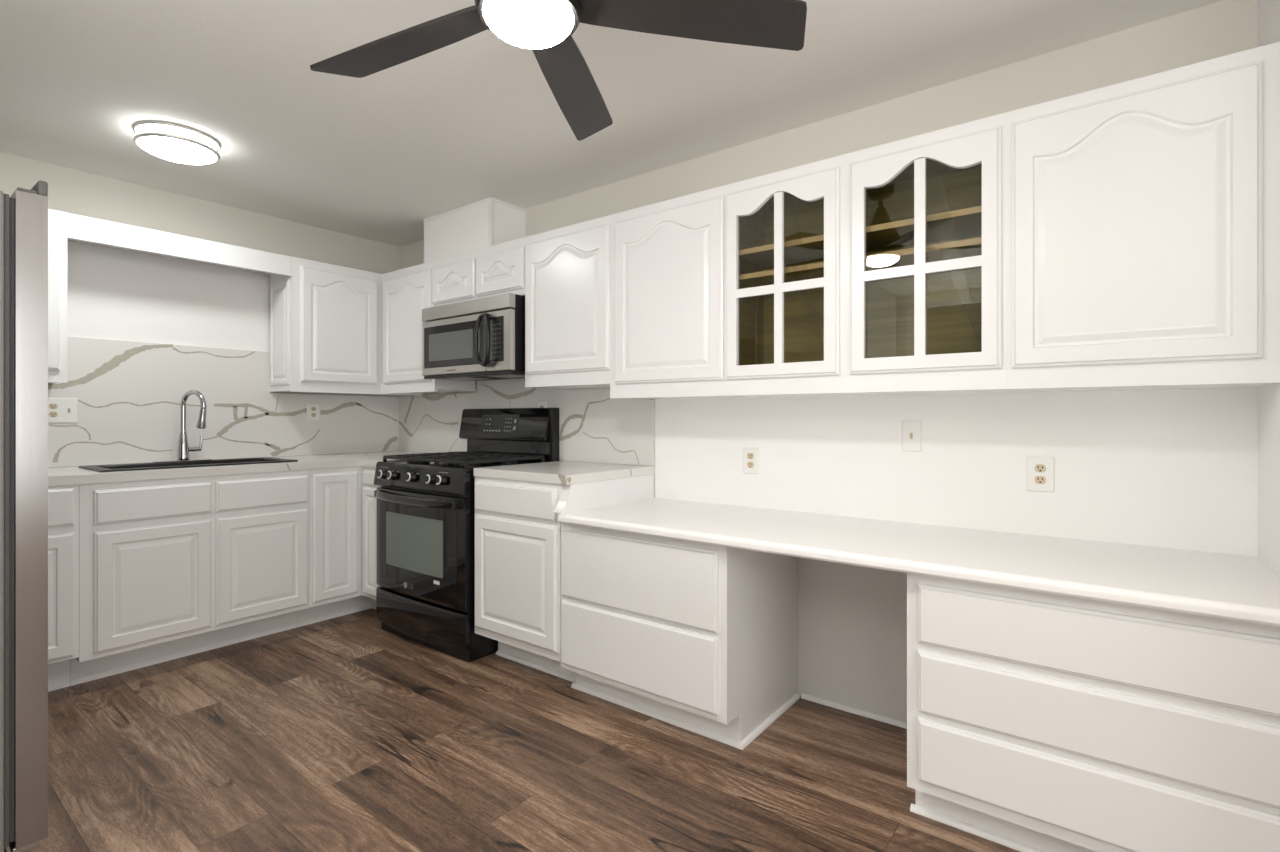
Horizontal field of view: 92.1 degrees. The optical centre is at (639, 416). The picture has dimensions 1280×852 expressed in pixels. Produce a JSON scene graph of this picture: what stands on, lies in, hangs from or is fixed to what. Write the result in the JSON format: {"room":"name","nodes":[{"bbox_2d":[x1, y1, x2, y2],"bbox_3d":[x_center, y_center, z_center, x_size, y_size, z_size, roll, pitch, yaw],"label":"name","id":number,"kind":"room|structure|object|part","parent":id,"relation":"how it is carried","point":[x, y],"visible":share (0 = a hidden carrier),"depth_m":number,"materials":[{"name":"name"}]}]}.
{"room":"kitchen","nodes":[
{"label":"kitchen","id":0,"kind":"room"},
{"bbox_2d":[0,151,398,396],"bbox_3d":[-3.202,-0.024,2.618,0.100,2.410,4.900,0,0,37],"label":"wall","id":1,"kind":"structure","parent":0,"point":[73,191],"depth_m":3.44,"materials":[{"name":"beige paint"}]},
{"bbox_2d":[48,209,66,383],"bbox_3d":[-2.854,-0.543,2.707,0.316,0.775,0.462,0,0,37],"label":"upper cabinet","id":2,"kind":"object","parent":1,"relation":"attached to","point":[57,220],"visible":0.25,"depth_m":2.77,"materials":[{"name":"white paint"}]},
{"bbox_3d":[-2.734,-0.549,2.619,0.020,0.680,0.408,0,0,37],"label":"door","id":3,"kind":"part","parent":2,"relation":"part of","materials":[{"name":"white paint"}]},
{"bbox_2d":[67,240,269,351],"bbox_3d":[-2.555,-0.650,3.382,0.003,0.562,0.980,0,0,37],"label":"wall panel","id":4,"kind":"object","parent":1,"relation":"attached to","point":[113,294],"depth_m":3.35,"materials":[{"name":"white paint"}]},
{"bbox_2d":[48,337,398,467],"bbox_3d":[-2.459,-0.077,3.497,0.014,0.641,2.399,0,0,37],"label":"backsplash","id":5,"kind":"structure","parent":1,"relation":"attached to","point":[129,394],"depth_m":3.44,"materials":[{"name":"white stone"}]},
{"bbox_2d":[48,398,77,422],"bbox_3d":[-2.817,-0.032,3.001,0.017,0.122,0.130,0,0,37],"label":"wall outlet","id":6,"kind":"object","parent":5,"relation":"attached to","point":[60,410],"visible":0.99,"depth_m":3.01,"materials":[{"name":"white plastic"}]},
{"bbox_2d":[49,412,57,416],"bbox_3d":[-2.836,-0.012,2.983,0.002,0.027,0.033,0,0,37],"label":"receptacle","id":7,"kind":"object","parent":6,"relation":"attached to","point":[51,414],"depth_m":2.98,"materials":[{"name":"white plastic"}]},
{"bbox_2d":[49,404,57,408],"bbox_3d":[-2.836,-0.051,2.983,0.002,0.027,0.033,0,0,37],"label":"receptacle","id":8,"kind":"object","parent":6,"relation":"attached to","point":[51,406],"depth_m":2.98,"materials":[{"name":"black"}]},
{"bbox_2d":[307,403,319,420],"bbox_3d":[-2.094,-0.033,3.958,0.007,0.110,0.078,0,0,37],"label":"wall outlet","id":9,"kind":"object","parent":5,"relation":"attached to","point":[313,409],"visible":1,"depth_m":3.96,"materials":[{"name":"white plastic"}]},
{"bbox_2d":[270,256,423,395],"bbox_3d":[-1.866,-0.539,4.002,0.316,0.783,0.878,0,0,37],"label":"upper cabinet","id":10,"kind":"object","parent":1,"relation":"attached to","point":[326,319],"visible":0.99,"depth_m":3.73,"materials":[{"name":"white paint"}]},
{"bbox_2d":[67,213,291,275],"bbox_3d":[-2.433,-0.873,3.285,0.308,0.112,0.965,0,0,37],"label":"valance","id":11,"kind":"object","parent":10,"relation":"attached to","point":[82,229],"visible":0.89,"depth_m":3.14,"materials":[{"name":"white paint"}]},
{"bbox_3d":[-2.143,-0.496,3.666,0.255,0.615,0.008,0,0,37],"label":"panel","id":12,"kind":"part","parent":10,"relation":"part of","materials":[{"name":"white paint"}]},
{"bbox_3d":[-1.838,-0.546,3.795,0.020,0.677,0.474,0,0,37],"label":"door","id":13,"kind":"part","parent":10,"relation":"part of","materials":[{"name":"white paint"}]},
{"bbox_2d":[6,608,1019,851],"bbox_3d":[-0.300,1.206,0.405,7.200,0.050,4.700,0,0,37],"label":"floor","id":14,"kind":"structure","parent":0,"point":[345,733],"depth_m":2.11,"materials":[{"name":"brown wood"}]},
{"bbox_2d":[0,180,47,851],"bbox_3d":[-2.031,0.307,1.442,0.910,1.748,0.930,0,0,37],"label":"refrigerator","id":15,"kind":"object","parent":14,"relation":"on","point":[23,214],"visible":1,"depth_m":1.45,"materials":[{"name":"grey metal"}]},
{"bbox_2d":[48,484,78,691],"bbox_3d":[-2.774,0.733,2.575,0.630,0.896,0.546,0,0,37],"label":"base cabinet","id":16,"kind":"object","parent":14,"relation":"on","point":[63,501],"visible":0.4,"depth_m":2.57,"materials":[{"name":"white paint"}]},
{"bbox_3d":[-2.528,0.376,2.395,0.020,0.157,0.502,0,0,37],"label":"drawer","id":17,"kind":"part","parent":16,"relation":"part of","materials":[{"name":"white paint"}]},
{"bbox_3d":[-2.528,0.744,2.395,0.020,0.519,0.502,0,0,37],"label":"door","id":18,"kind":"part","parent":16,"relation":"part of","materials":[{"name":"white paint"}]},
{"bbox_2d":[70,469,309,685],"bbox_3d":[-2.322,0.733,3.168,0.630,0.896,0.945,0,0,37],"label":"base cabinet","id":19,"kind":"object","parent":14,"relation":"on","point":[172,568],"visible":0.98,"depth_m":2.91,"materials":[{"name":"white paint"}]},
{"bbox_3d":[-2.206,0.389,2.817,0.020,0.148,0.435,0,0,37],"label":"drawer","id":20,"kind":"part","parent":19,"relation":"part of","materials":[{"name":"white paint"}]},
{"bbox_3d":[-2.206,0.755,2.817,0.020,0.523,0.435,0,0,37],"label":"door","id":21,"kind":"part","parent":19,"relation":"part of","materials":[{"name":"white paint"}]},
{"bbox_3d":[-1.931,0.389,3.177,0.020,0.148,0.434,0,0,37],"label":"drawer","id":22,"kind":"part","parent":19,"relation":"part of","materials":[{"name":"white paint"}]},
{"bbox_3d":[-1.931,0.755,3.177,0.020,0.523,0.434,0,0,37],"label":"door","id":23,"kind":"part","parent":19,"relation":"part of","materials":[{"name":"white paint"}]},
{"bbox_2d":[296,466,380,627],"bbox_3d":[-1.680,0.733,3.842,0.833,0.896,0.904,0,0,37],"label":"base cabinet","id":24,"kind":"object","parent":14,"relation":"on","point":[343,503],"visible":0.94,"depth_m":3.49,"materials":[{"name":"white paint"}]},
{"bbox_2d":[48,451,425,485],"bbox_3d":[-2.132,0.264,3.248,0.838,0.041,2.400,0,0,37],"label":"countertop","id":25,"kind":"structure","parent":24,"relation":"on","point":[72,475],"depth_m":3.01,"materials":[{"name":"white stone"}]},
{"bbox_2d":[153,390,211,462],"bbox_3d":[-2.380,0.046,3.244,0.176,0.379,0.250,0,0,37],"label":"kitchen faucet","id":26,"kind":"object","parent":25,"relation":"on","point":[183,450],"visible":1,"depth_m":3.26,"materials":[{"name":"silver metal"}]},
{"bbox_3d":[-2.428,0.232,3.280,0.056,0.006,0.250,0,0,37],"label":"deck plate","id":27,"kind":"part","parent":26,"relation":"part of","materials":[{"name":"silver metal"}]},
{"bbox_3d":[-2.359,-0.029,3.259,0.169,0.229,0.025,0,0,17],"label":"spout","id":28,"kind":"part","parent":26,"relation":"part of","materials":[{"name":"silver metal"}]},
{"bbox_3d":[-2.396,0.143,3.321,0.026,0.086,0.073,0,0,37],"label":"lever handle","id":29,"kind":"part","parent":26,"relation":"part of","materials":[{"name":"silver metal"}]},
{"bbox_2d":[78,457,297,471],"bbox_3d":[-2.290,0.340,3.180,0.414,0.209,0.836,0,0,37],"label":"sink","id":30,"kind":"object","parent":25,"relation":"in","point":[257,460],"visible":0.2,"depth_m":3.14,"materials":[{"name":"black"}]},
{"bbox_3d":[-1.708,0.665,3.469,0.020,0.703,0.251,0,0,37],"label":"door","id":31,"kind":"part","parent":24,"relation":"part of","materials":[{"name":"white paint"}]},
{"bbox_3d":[-1.530,0.350,3.517,0.180,0.078,0.020,0,0,37],"label":"drawer","id":32,"kind":"part","parent":24,"relation":"part of","materials":[{"name":"white paint"}]},
{"bbox_3d":[-1.530,0.709,3.517,0.180,0.615,0.020,0,0,37],"label":"door","id":33,"kind":"part","parent":24,"relation":"part of","materials":[{"name":"white paint"}]},
{"bbox_2d":[374,408,558,661],"bbox_3d":[-0.977,0.564,3.412,0.804,1.232,0.703,0,0,37],"label":"gas range","id":34,"kind":"object","parent":14,"relation":"on","point":[425,595],"visible":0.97,"depth_m":3.18,"materials":[{"name":"black metal"}]},
{"bbox_3d":[-1.397,0.313,3.346,0.054,0.054,0.041,0,0,37],"label":"knob","id":35,"kind":"part","parent":34,"relation":"part of","materials":[{"name":"black plastic"}]},
{"bbox_3d":[-1.325,0.313,3.291,0.054,0.054,0.041,0,0,37],"label":"knob","id":36,"kind":"part","parent":34,"relation":"part of","materials":[{"name":"black plastic"}]},
{"bbox_3d":[-1.182,0.313,3.182,0.054,0.054,0.041,0,0,37],"label":"knob","id":37,"kind":"part","parent":34,"relation":"part of","materials":[{"name":"black plastic"}]},
{"bbox_3d":[-1.167,0.422,3.154,0.728,0.050,0.061,0,0,37],"label":"door handle","id":38,"kind":"part","parent":34,"relation":"part of","materials":[{"name":"black metal"}]},
{"bbox_3d":[-1.156,0.679,3.175,0.690,0.465,0.010,0,0,37],"label":"door glass","id":39,"kind":"part","parent":34,"relation":"part of","materials":[{"name":"black glass"}]},
{"bbox_3d":[-1.144,0.311,3.183,0.792,0.128,0.038,0,0,37],"label":"control panel","id":40,"kind":"part","parent":34,"relation":"part of","materials":[{"name":"black metal"}]},
{"bbox_3d":[-1.145,1.040,3.183,0.792,0.198,0.038,0,0,37],"label":"storage drawer","id":41,"kind":"part","parent":34,"relation":"part of","materials":[{"name":"black metal"}]},
{"bbox_3d":[-1.144,0.659,3.184,0.788,0.540,0.036,0,0,37],"label":"oven door","id":42,"kind":"part","parent":34,"relation":"part of","materials":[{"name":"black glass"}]},
{"bbox_3d":[-1.047,0.313,3.079,0.054,0.054,0.041,0,0,37],"label":"knob","id":43,"kind":"part","parent":34,"relation":"part of","materials":[{"name":"black plastic"}]},
{"bbox_3d":[-0.975,0.313,3.025,0.054,0.054,0.041,0,0,37],"label":"knob","id":44,"kind":"part","parent":34,"relation":"part of","materials":[{"name":"black plastic"}]},
{"bbox_2d":[383,451,544,473],"bbox_3d":[-0.974,0.243,3.406,0.792,0.064,0.555,0,0,37],"label":"cooktop","id":45,"kind":"object","parent":34,"relation":"in","point":[461,462],"depth_m":3.26,"materials":[{"name":"black metal"}]},
{"bbox_3d":[-0.831,0.043,3.651,0.330,0.116,0.023,0,0,37],"label":"display panel","id":46,"kind":"part","parent":34,"relation":"part of","materials":[{"name":"black"}]},
{"bbox_2d":[475,474,653,682],"bbox_3d":[-0.375,0.733,3.005,0.624,0.896,0.653,0,0,37],"label":"base cabinet","id":47,"kind":"object","parent":14,"relation":"on","point":[518,528],"visible":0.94,"depth_m":2.77,"materials":[{"name":"white paint"}]},
{"bbox_3d":[-0.575,0.378,2.788,0.538,0.137,0.020,0,0,37],"label":"drawer","id":48,"kind":"part","parent":47,"relation":"part of","materials":[{"name":"white paint"}]},
{"bbox_3d":[-0.570,0.733,2.784,0.550,0.536,0.020,0,0,37],"label":"door","id":49,"kind":"part","parent":47,"relation":"part of","materials":[{"name":"white paint"}]},
{"bbox_3d":[-0.561,0.662,2.802,0.574,0.754,0.019,0,0,37],"label":"frame","id":50,"kind":"part","parent":47,"relation":"part of","materials":[{"name":"white paint"}]},
{"bbox_2d":[474,461,654,485],"bbox_3d":[-0.365,0.265,3.013,0.624,0.049,0.631,0,0,37],"label":"countertop","id":51,"kind":"structure","parent":47,"relation":"on","point":[564,473],"depth_m":2.87,"materials":[{"name":"white stone"}]},
{"bbox_3d":[-0.147,0.343,2.830,0.048,0.116,0.651,0,0,37],"label":"panel","id":52,"kind":"part","parent":47,"relation":"part of","materials":[{"name":"white paint"}]},
{"bbox_2d":[561,523,799,749],"bbox_3d":[0.159,0.809,2.611,0.836,0.743,0.628,0,0,37],"label":"drawer unit","id":53,"kind":"object","parent":14,"relation":"on","point":[699,638],"visible":0.91,"depth_m":2.33,"materials":[{"name":"white paint"}]},
{"bbox_3d":[-0.031,0.904,2.373,0.754,0.269,0.020,0,0,37],"label":"drawer","id":54,"kind":"part","parent":53,"relation":"part of","materials":[{"name":"white paint"}]},
{"bbox_3d":[-0.031,0.610,2.373,0.754,0.286,0.020,0,0,37],"label":"drawer","id":55,"kind":"part","parent":53,"relation":"part of","materials":[{"name":"white paint"}]},
{"bbox_3d":[-0.012,0.751,2.383,0.800,0.626,0.019,0,0,37],"label":"frame","id":56,"kind":"part","parent":53,"relation":"part of","materials":[{"name":"white paint"}]},
{"bbox_2d":[907,573,1279,851],"bbox_3d":[1.260,0.809,1.772,0.812,0.743,0.628,0,0,37],"label":"drawer unit","id":57,"kind":"object","parent":14,"relation":"on","point":[1037,721],"visible":0.91,"depth_m":1.51,"materials":[{"name":"white paint"}]},
{"bbox_2d":[558,498,1279,626],"bbox_3d":[0.718,0.419,2.163,2.150,0.036,0.665,0,0,37],"label":"countertop","id":58,"kind":"structure","parent":57,"relation":"on","point":[1243,588],"depth_m":1.83,"materials":[{"name":"white laminate"}]},
{"bbox_3d":[1.082,0.941,1.525,0.743,0.176,0.020,0,0,37],"label":"drawer","id":59,"kind":"part","parent":57,"relation":"part of","materials":[{"name":"white paint"}]},
{"bbox_3d":[1.082,0.749,1.525,0.743,0.171,0.020,0,0,37],"label":"drawer","id":60,"kind":"part","parent":57,"relation":"part of","materials":[{"name":"white paint"}]},
{"bbox_3d":[1.082,0.556,1.525,0.743,0.166,0.020,0,0,37],"label":"drawer","id":61,"kind":"part","parent":57,"relation":"part of","materials":[{"name":"white paint"}]},
{"bbox_2d":[0,0,1222,246],"bbox_3d":[-0.300,-1.279,0.405,7.400,0.100,4.900,0,0,37],"label":"ceiling","id":62,"kind":"structure","parent":0,"point":[477,117],"depth_m":2.33,"materials":[{"name":"white paint"}]},
{"bbox_2d":[133,121,220,164],"bbox_3d":[-2.027,-1.187,2.709,0.310,0.082,0.310,0,0,37],"label":"ceiling light","id":63,"kind":"object","parent":62,"relation":"attached to","point":[174,142],"visible":1,"depth_m":2.63,"materials":[{"name":"white glass"}]},
{"bbox_2d":[310,0,806,140],"bbox_3d":[-0.272,-1.022,1.292,1.225,0.412,1.201,0,0,37],"label":"ceiling fan","id":64,"kind":"object","parent":62,"relation":"hanging from","point":[545,27],"visible":1,"depth_m":1.40,"materials":[{"name":"brown wood"}]},
{"bbox_3d":[-0.561,-0.895,1.489,0.554,0.036,0.124,0,0,26],"label":"blade","id":65,"kind":"part","parent":64,"relation":"part of","materials":[{"name":"brown wood"}]},
{"bbox_3d":[-0.238,-0.840,1.320,0.192,0.049,0.192,0,0,37],"label":"lamp shade","id":66,"kind":"part","parent":64,"relation":"part of","materials":[{"name":"white glass"}]},
{"bbox_3d":[-0.177,-0.895,1.679,0.124,0.036,0.554,0,0,8],"label":"blade","id":67,"kind":"part","parent":64,"relation":"part of","materials":[{"name":"black wood"}]},
{"bbox_3d":[0.123,-0.895,1.373,0.554,0.036,0.124,0,0,-10],"label":"blade","id":68,"kind":"part","parent":64,"relation":"part of","materials":[{"name":"brown wood"}]},
{"bbox_2d":[399,0,1256,497],"bbox_3d":[0.050,-0.024,3.157,4.420,2.410,0.100,0,0,37],"label":"wall","id":69,"kind":"structure","parent":0,"point":[1225,27],"depth_m":2.29,"materials":[{"name":"beige paint"}]},
{"bbox_2d":[382,261,474,393],"bbox_3d":[-1.366,-0.541,3.955,0.575,0.779,0.316,0,0,37],"label":"upper cabinet","id":70,"kind":"object","parent":69,"relation":"attached to","point":[406,291],"visible":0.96,"depth_m":3.83,"materials":[{"name":"white paint"}]},
{"bbox_3d":[-1.453,-0.550,3.835,0.517,0.670,0.020,0,0,37],"label":"door","id":71,"kind":"part","parent":70,"relation":"part of","materials":[{"name":"white paint"}]},
{"bbox_3d":[-1.444,-0.541,3.852,0.575,0.779,0.019,0,0,37],"label":"frame","id":72,"kind":"part","parent":70,"relation":"part of","materials":[{"name":"white paint"}]},
{"bbox_2d":[424,197,524,262],"bbox_3d":[-1.011,-1.080,3.743,0.646,0.298,0.254,0,0,37],"label":"soffit","id":73,"kind":"object","parent":69,"relation":"attached to","point":[490,221],"depth_m":3.59,"materials":[{"name":"white paint"}]},
{"bbox_2d":[432,237,524,306],"bbox_3d":[-0.821,-0.782,3.549,0.792,0.297,0.332,0,0,37],"label":"upper cabinet","id":74,"kind":"object","parent":69,"relation":"attached to","point":[498,269],"visible":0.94,"depth_m":3.38,"materials":[{"name":"white paint"}]},
{"bbox_3d":[-1.075,-0.775,3.546,0.391,0.216,0.020,0,0,37],"label":"door","id":75,"kind":"part","parent":74,"relation":"part of","materials":[{"name":"white paint"}]},
{"bbox_2d":[422,293,524,380],"bbox_3d":[-0.863,-0.425,3.496,0.771,0.409,0.434,0,0,37],"label":"microwave","id":76,"kind":"object","parent":74,"relation":"attached to","point":[482,338],"visible":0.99,"depth_m":3.31,"materials":[{"name":"silver metal"}]},
{"bbox_3d":[-1.053,-0.399,3.437,0.496,0.236,0.012,0,0,37],"label":"door glass","id":77,"kind":"part","parent":76,"relation":"part of","materials":[{"name":"black glass"}]},
{"bbox_3d":[-1.029,-0.395,3.435,0.580,0.313,0.034,0,0,37],"label":"door","id":78,"kind":"part","parent":76,"relation":"part of","materials":[{"name":"silver metal"}]},
{"bbox_3d":[-0.811,-0.402,3.216,0.120,0.278,0.052,0,0,37],"label":"ring handle","id":79,"kind":"part","parent":76,"relation":"part of","materials":[{"name":"black plastic"}]},
{"bbox_3d":[-0.722,-0.395,3.201,0.189,0.313,0.034,0,0,37],"label":"control frame","id":80,"kind":"part","parent":76,"relation":"part of","materials":[{"name":"silver metal"}]},
{"bbox_3d":[-0.754,-0.775,3.302,0.384,0.216,0.020,0,0,37],"label":"door","id":81,"kind":"part","parent":74,"relation":"part of","materials":[{"name":"white paint"}]},
{"bbox_2d":[399,379,654,465],"bbox_3d":[-0.835,0.010,3.758,2.276,0.467,0.014,0,0,37],"label":"backsplash","id":82,"kind":"structure","parent":69,"relation":"attached to","point":[596,427],"depth_m":3.44,"materials":[{"name":"white stone"}]},
{"bbox_2d":[538,401,546,407],"bbox_3d":[-0.561,-0.034,3.535,0.075,0.115,0.007,0,0,37],"label":"wall outlet","id":83,"kind":"object","parent":82,"relation":"attached to","point":[541,404],"visible":0.28,"depth_m":3.53,"materials":[{"name":"white plastic"}]},
{"bbox_2d":[525,215,609,388],"bbox_3d":[-0.281,-0.542,3.128,0.576,0.777,0.316,0,0,37],"label":"upper cabinet","id":84,"kind":"object","parent":69,"relation":"attached to","point":[567,269],"visible":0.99,"depth_m":2.98,"materials":[{"name":"white paint"}]},
{"bbox_2d":[610,185,740,398],"bbox_3d":[0.191,-0.508,2.777,0.605,0.845,0.332,0,0,37],"label":"upper cabinet","id":85,"kind":"object","parent":69,"relation":"attached to","point":[668,257],"visible":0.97,"depth_m":2.63,"materials":[{"name":"white paint"}]},
{"bbox_2d":[798,557,906,722],"bbox_3d":[0.905,0.807,2.440,0.586,0.750,0.003,0,0,37],"label":"wall panel","id":86,"kind":"object","parent":69,"relation":"attached to","point":[852,619],"depth_m":2.47,"materials":[{"name":"white paint"}]},
{"bbox_2d":[801,693,906,728],"bbox_3d":[0.907,1.173,2.426,0.570,0.016,0.016,0,0,37],"label":"baseboard","id":87,"kind":"structure","parent":69,"relation":"attached to","point":[884,719],"depth_m":2.46,"materials":[{"name":"white paint"}]},
{"bbox_2d":[726,112,1015,397],"bbox_3d":[0.820,-0.508,2.297,0.977,0.845,0.332,0,0,37],"label":"upper cabinet","id":88,"kind":"object","parent":69,"relation":"attached to","point":[881,269],"visible":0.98,"depth_m":2.22,"materials":[{"name":"white paint"}]},
{"bbox_3d":[0.525,-0.520,2.327,0.457,0.741,0.020,0,0,37],"label":"glass door","id":89,"kind":"part","parent":88,"relation":"part of","materials":[{"name":"white paint"}]},
{"bbox_2d":[739,244,981,286],"bbox_3d":[0.834,-0.561,2.316,0.929,0.018,0.263,0,0,37],"label":"shelf","id":90,"kind":"object","parent":88,"relation":"attached to","point":[935,252],"depth_m":2.20,"materials":[{"name":"brown wood"}]},
{"bbox_2d":[739,212,981,268],"bbox_3d":[0.832,-0.658,2.312,0.929,0.018,0.271,0,0,37],"label":"shelf","id":91,"kind":"object","parent":88,"relation":"attached to","point":[944,227],"depth_m":2.27,"materials":[{"name":"brown wood"}]},
{"bbox_3d":[0.920,-0.520,2.026,0.463,0.741,0.020,0,0,37],"label":"glass door","id":92,"kind":"part","parent":88,"relation":"part of","materials":[{"name":"white paint"}]},
{"bbox_2d":[655,387,1256,555],"bbox_3d":[0.926,0.156,2.424,2.138,0.550,0.003,0,0,37],"label":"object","id":93,"kind":"object","parent":69,"relation":"attached to","point":[1167,468],"depth_m":2.17,"materials":[{"name":"white paint"}]},
{"bbox_2d":[743,447,758,473],"bbox_3d":[0.493,0.193,2.748,0.076,0.119,0.007,0,0,37],"label":"wall outlet","id":94,"kind":"object","parent":93,"relation":"attached to","point":[750,454],"visible":1,"depth_m":2.74,"materials":[{"name":"white plastic"}]},
{"bbox_2d":[747,462,753,467],"bbox_3d":[0.492,0.213,2.747,0.033,0.027,0.002,0,0,37],"label":"receptacle","id":95,"kind":"object","parent":94,"relation":"attached to","point":[749,464],"depth_m":2.75,"materials":[{"name":"beige plastic"}]},
{"bbox_2d":[747,453,753,458],"bbox_3d":[0.492,0.174,2.747,0.033,0.027,0.002,0,0,37],"label":"receptacle","id":96,"kind":"object","parent":94,"relation":"attached to","point":[749,455],"depth_m":2.75,"materials":[{"name":"beige plastic"}]},
{"bbox_2d":[902,420,921,451],"bbox_3d":[1.026,0.071,2.335,0.070,0.119,0.017,0,0,37],"label":"light switch","id":97,"kind":"object","parent":93,"relation":"attached to","point":[911,429],"visible":1,"depth_m":2.33,"materials":[{"name":"white plastic"}]},
{"bbox_2d":[1026,456,1054,492],"bbox_3d":[1.356,0.193,2.090,0.080,0.119,0.007,0,0,37],"label":"wall outlet","id":98,"kind":"object","parent":93,"relation":"attached to","point":[1040,471],"visible":1,"depth_m":2.09,"materials":[{"name":"white plastic"}]},
{"bbox_2d":[1035,476,1045,483],"bbox_3d":[1.355,0.213,2.089,0.033,0.027,0.002,0,0,37],"label":"receptacle","id":99,"kind":"object","parent":98,"relation":"attached to","point":[1038,479],"depth_m":2.09,"materials":[{"name":"beige plastic"}]},
{"bbox_2d":[1035,464,1045,471],"bbox_3d":[1.355,0.174,2.089,0.033,0.027,0.002,0,0,37],"label":"receptacle","id":100,"kind":"object","parent":98,"relation":"attached to","point":[1038,467],"depth_m":2.09,"materials":[{"name":"beige plastic"}]},
{"bbox_2d":[1007,42,1279,391],"bbox_3d":[1.442,-0.508,1.823,0.587,0.845,0.332,0,0,37],"label":"upper cabinet","id":101,"kind":"object","parent":69,"relation":"attached to","point":[1143,213],"visible":1,"depth_m":1.67,"materials":[{"name":"white paint"}]},
{"bbox_2d":[1257,0,1279,577],"bbox_3d":[2.710,-0.024,0.626,2.880,2.410,0.900,0,0,37],"label":"wall","id":102,"kind":"structure","parent":0,"point":[1268,11],"depth_m":1.64,"materials":[{"name":"beige paint"}]}
]}

